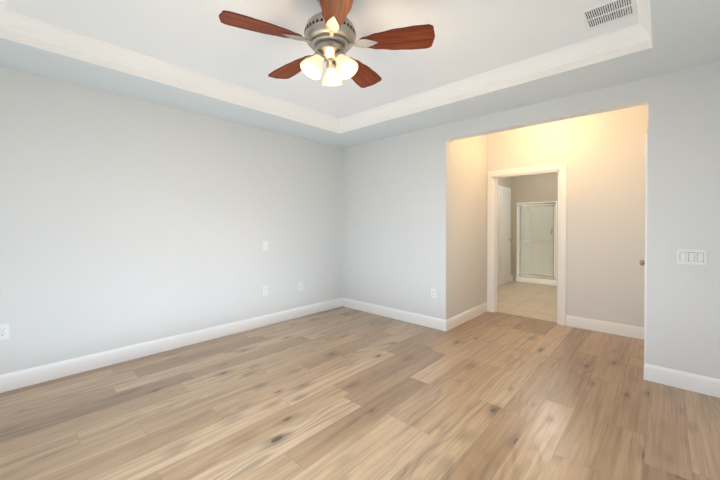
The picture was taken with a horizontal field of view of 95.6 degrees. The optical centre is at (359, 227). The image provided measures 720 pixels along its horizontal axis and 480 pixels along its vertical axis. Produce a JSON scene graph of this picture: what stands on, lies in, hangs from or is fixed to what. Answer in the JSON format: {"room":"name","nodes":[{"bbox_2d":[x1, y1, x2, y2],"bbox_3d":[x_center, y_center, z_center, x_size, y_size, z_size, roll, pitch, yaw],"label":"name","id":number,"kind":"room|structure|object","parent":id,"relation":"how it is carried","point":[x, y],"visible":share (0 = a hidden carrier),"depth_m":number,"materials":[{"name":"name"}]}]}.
{"room":"empty bedroom","nodes":[
{"label":"empty bedroom","id":0,"kind":"room"},
{"bbox_2d":[0,66,341,374],"bbox_3d":[-1.732,0.004,3.570,0.120,2.440,4.400,0,1,43],"label":"wall","id":1,"kind":"structure","parent":0,"point":[125,221],"depth_m":3.11,"materials":[{"name":"paint"}]},
{"bbox_2d":[0,324,9,339],"bbox_3d":[-2.685,0.784,2.455,0.008,0.115,0.070,0,1,43],"label":"electrical outlet","id":2,"kind":"object","parent":1,"relation":"attached to","point":[4,331],"visible":1,"depth_m":2.46,"materials":[{"name":"white plastic"}]},
{"bbox_2d":[0,298,343,392],"bbox_3d":[-1.673,1.159,3.545,0.015,0.130,4.130,0,1,43],"label":"baseboard","id":3,"kind":"structure","parent":1,"relation":"attached to","point":[35,375],"depth_m":3.11,"materials":[{"name":"paint"}]},
{"bbox_2d":[263,286,267,295],"bbox_3d":[-1.181,0.785,4.077,0.008,0.115,0.070,0,1,43],"label":"electrical outlet","id":4,"kind":"object","parent":1,"relation":"attached to","point":[265,290],"visible":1,"depth_m":4.07,"materials":[{"name":"white plastic"}]},
{"bbox_2d":[263,241,267,249],"bbox_3d":[-1.179,0.222,4.071,0.011,0.115,0.070,0,1,43],"label":"jack wall plate","id":5,"kind":"object","parent":1,"relation":"attached to","point":[265,245],"visible":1,"depth_m":4.07,"materials":[{"name":"white plastic"}]},
{"bbox_2d":[298,282,302,290],"bbox_3d":[-0.812,0.805,4.475,0.008,0.115,0.070,0,1,43],"label":"electrical outlet","id":6,"kind":"object","parent":1,"relation":"attached to","point":[300,286],"visible":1,"depth_m":4.47,"materials":[{"name":"white plastic"}]},
{"bbox_2d":[0,0,719,147],"bbox_3d":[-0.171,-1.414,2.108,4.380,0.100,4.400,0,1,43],"label":"ceiling","id":7,"kind":"structure","parent":0,"point":[474,37],"depth_m":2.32,"materials":[{"name":"paint"}]},
{"bbox_2d":[0,0,11,30],"bbox_3d":[-1.168,-1.302,1.038,3.017,0.104,0.065,0,1,43],"label":"crown molding","id":8,"kind":"structure","parent":7,"relation":"attached to","point":[5,15],"depth_m":2.05,"materials":[{"name":"paint"}]},
{"bbox_2d":[8,12,339,127],"bbox_3d":[-1.252,-1.321,3.118,0.065,0.104,2.820,0,1,43],"label":"crown molding","id":9,"kind":"structure","parent":7,"relation":"attached to","point":[30,27],"depth_m":2.63,"materials":[{"name":"paint"}]},
{"bbox_2d":[219,0,434,87],"bbox_3d":[-0.197,-1.108,1.930,1.121,0.507,1.152,0,1,43],"label":"ceiling fan","id":10,"kind":"object","parent":7,"relation":"hanging from","point":[329,34],"visible":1,"depth_m":1.83,"materials":[{"name":"brown wood"}]},
{"bbox_2d":[337,26,650,128],"bbox_3d":[0.823,-1.321,3.183,3.017,0.104,0.065,0,1,43],"label":"crown molding","id":11,"kind":"structure","parent":7,"relation":"attached to","point":[623,37],"depth_m":2.77,"materials":[{"name":"paint"}]},
{"bbox_2d":[580,0,637,29],"bbox_3d":[1.573,-1.360,2.067,0.269,0.007,0.259,0,1,43],"label":"ceiling vent","id":12,"kind":"object","parent":7,"relation":"in","point":[610,11],"visible":1,"depth_m":2.07,"materials":[{"name":"white plastic"}]},
{"bbox_2d":[632,0,650,39],"bbox_3d":[0.912,-1.303,1.110,0.065,0.104,2.820,0,1,43],"label":"crown molding","id":13,"kind":"structure","parent":7,"relation":"attached to","point":[641,30],"depth_m":2.10,"materials":[{"name":"paint"}]},
{"bbox_2d":[0,306,719,479],"bbox_3d":[0.224,1.282,2.557,4.380,0.100,5.560,0,1,43],"label":"floor","id":14,"kind":"structure","parent":0,"point":[342,393],"depth_m":2.20,"materials":[{"name":"brown wood"}]},
{"bbox_2d":[451,134,486,316],"bbox_3d":[1.467,-0.159,4.433,0.120,2.750,1.220,0,1,43],"label":"wall","id":15,"kind":"structure","parent":0,"point":[468,223],"depth_m":4.31,"materials":[{"name":"paint"}]},
{"bbox_2d":[448,302,486,329],"bbox_3d":[1.438,1.152,4.315,0.015,0.130,1.210,0,1,43],"label":"baseboard","id":16,"kind":"structure","parent":15,"relation":"attached to","point":[459,319],"depth_m":4.25,"materials":[{"name":"paint"}]},
{"bbox_2d":[498,177,513,280],"bbox_3d":[2.761,-0.024,6.699,0.150,2.440,3.861,0,1,43],"label":"wall","id":17,"kind":"structure","parent":0,"point":[508,182],"depth_m":7.33,"materials":[{"name":"paint"}]},
{"bbox_2d":[497,185,510,285],"bbox_3d":[3.049,0.159,6.931,0.019,2.070,0.810,0,1,43],"label":"door frame","id":18,"kind":"structure","parent":17,"relation":"attached to","point":[503,187],"depth_m":6.78,"materials":[{"name":"paint"}]},
{"bbox_2d":[498,188,512,285],"bbox_3d":[3.085,0.189,6.898,0.104,1.990,0.670,0,1,43],"label":"door","id":19,"kind":"structure","parent":17,"relation":"in","point":[504,236],"depth_m":6.86,"materials":[{"name":"white paint"}]},
{"bbox_2d":[497,281,556,321],"bbox_3d":[3.519,1.251,6.102,2.090,0.100,4.120,0,1,43],"label":"floor","id":20,"kind":"structure","parent":0,"point":[531,300],"depth_m":5.43,"materials":[{"name":"beige tile"}]},
{"bbox_2d":[516,201,556,285],"bbox_3d":[4.079,0.316,7.344,0.782,1.748,0.926,0,1,43],"label":"shower enclosure","id":21,"kind":"object","parent":20,"relation":"on","point":[536,242],"visible":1,"depth_m":7.16,"materials":[{"name":"white"}]},
{"bbox_2d":[342,62,719,378],"bbox_3d":[1.285,-0.152,3.688,4.140,2.750,0.120,0,1,43],"label":"wall","id":22,"kind":"structure","parent":0,"point":[396,222],"depth_m":2.79,"materials":[{"name":"paint"}]},
{"bbox_2d":[344,298,447,330],"bbox_3d":[0.382,1.151,4.446,1.742,0.130,0.015,0,1,43],"label":"baseboard","id":23,"kind":"structure","parent":22,"relation":"attached to","point":[436,323],"depth_m":4.31,"materials":[{"name":"paint"}]},
{"bbox_2d":[431,288,435,297],"bbox_3d":[0.896,0.795,3.970,0.070,0.115,0.008,0,1,43],"label":"electrical outlet","id":24,"kind":"object","parent":22,"relation":"attached to","point":[433,292],"visible":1,"depth_m":3.97,"materials":[{"name":"white plastic"}]},
{"bbox_2d":[643,359,719,397],"bbox_3d":[2.521,1.168,2.461,0.582,0.130,0.015,0,1,43],"label":"baseboard","id":25,"kind":"structure","parent":22,"relation":"attached to","point":[709,386],"depth_m":2.50,"materials":[{"name":"paint"}]},
{"bbox_2d":[677,249,706,264],"bbox_3d":[2.505,0.220,2.469,0.162,0.115,0.013,0,1,43],"label":"switch plate","id":26,"kind":"object","parent":22,"relation":"attached to","point":[693,256],"visible":1,"depth_m":2.47,"materials":[{"name":"white plastic"}]},
{"bbox_2d":[514,173,557,280],"bbox_3d":[4.149,-0.025,6.762,1.800,2.440,0.120,0,1,43],"label":"wall","id":27,"kind":"structure","parent":0,"point":[538,188],"depth_m":7.06,"materials":[{"name":"paint"}]},
{"bbox_2d":[487,105,647,326],"bbox_3d":[2.540,-0.157,4.188,1.786,2.750,0.120,0,1,43],"label":"wall","id":28,"kind":"structure","parent":0,"point":[602,155],"depth_m":3.85,"materials":[{"name":"paint"}]},
{"bbox_2d":[487,163,566,325],"bbox_3d":[2.250,0.201,4.448,0.985,2.030,0.140,0,1,43],"label":"door frame","id":29,"kind":"structure","parent":28,"relation":"attached to","point":[560,169],"depth_m":4.38,"materials":[{"name":"paint"}]},
{"bbox_2d":[566,315,643,339],"bbox_3d":[2.859,1.156,3.810,0.788,0.130,0.015,0,1,43],"label":"baseboard","id":30,"kind":"structure","parent":28,"relation":"attached to","point":[637,332],"depth_m":3.80,"materials":[{"name":"paint"}]},
{"bbox_3d":[2.864,-0.148,3.137,0.120,2.750,1.220,0,1,43],"label":"wall","id":31,"kind":"structure","parent":0,"visible":0},
{"bbox_2d":[644,133,647,360],"bbox_3d":[2.786,0.215,3.070,0.139,2.025,0.960,0,1,43],"label":"door frame","id":32,"kind":"structure","parent":31,"relation":"attached to","point":[646,185],"depth_m":2.76,"materials":[{"name":"paint"}]}
]}

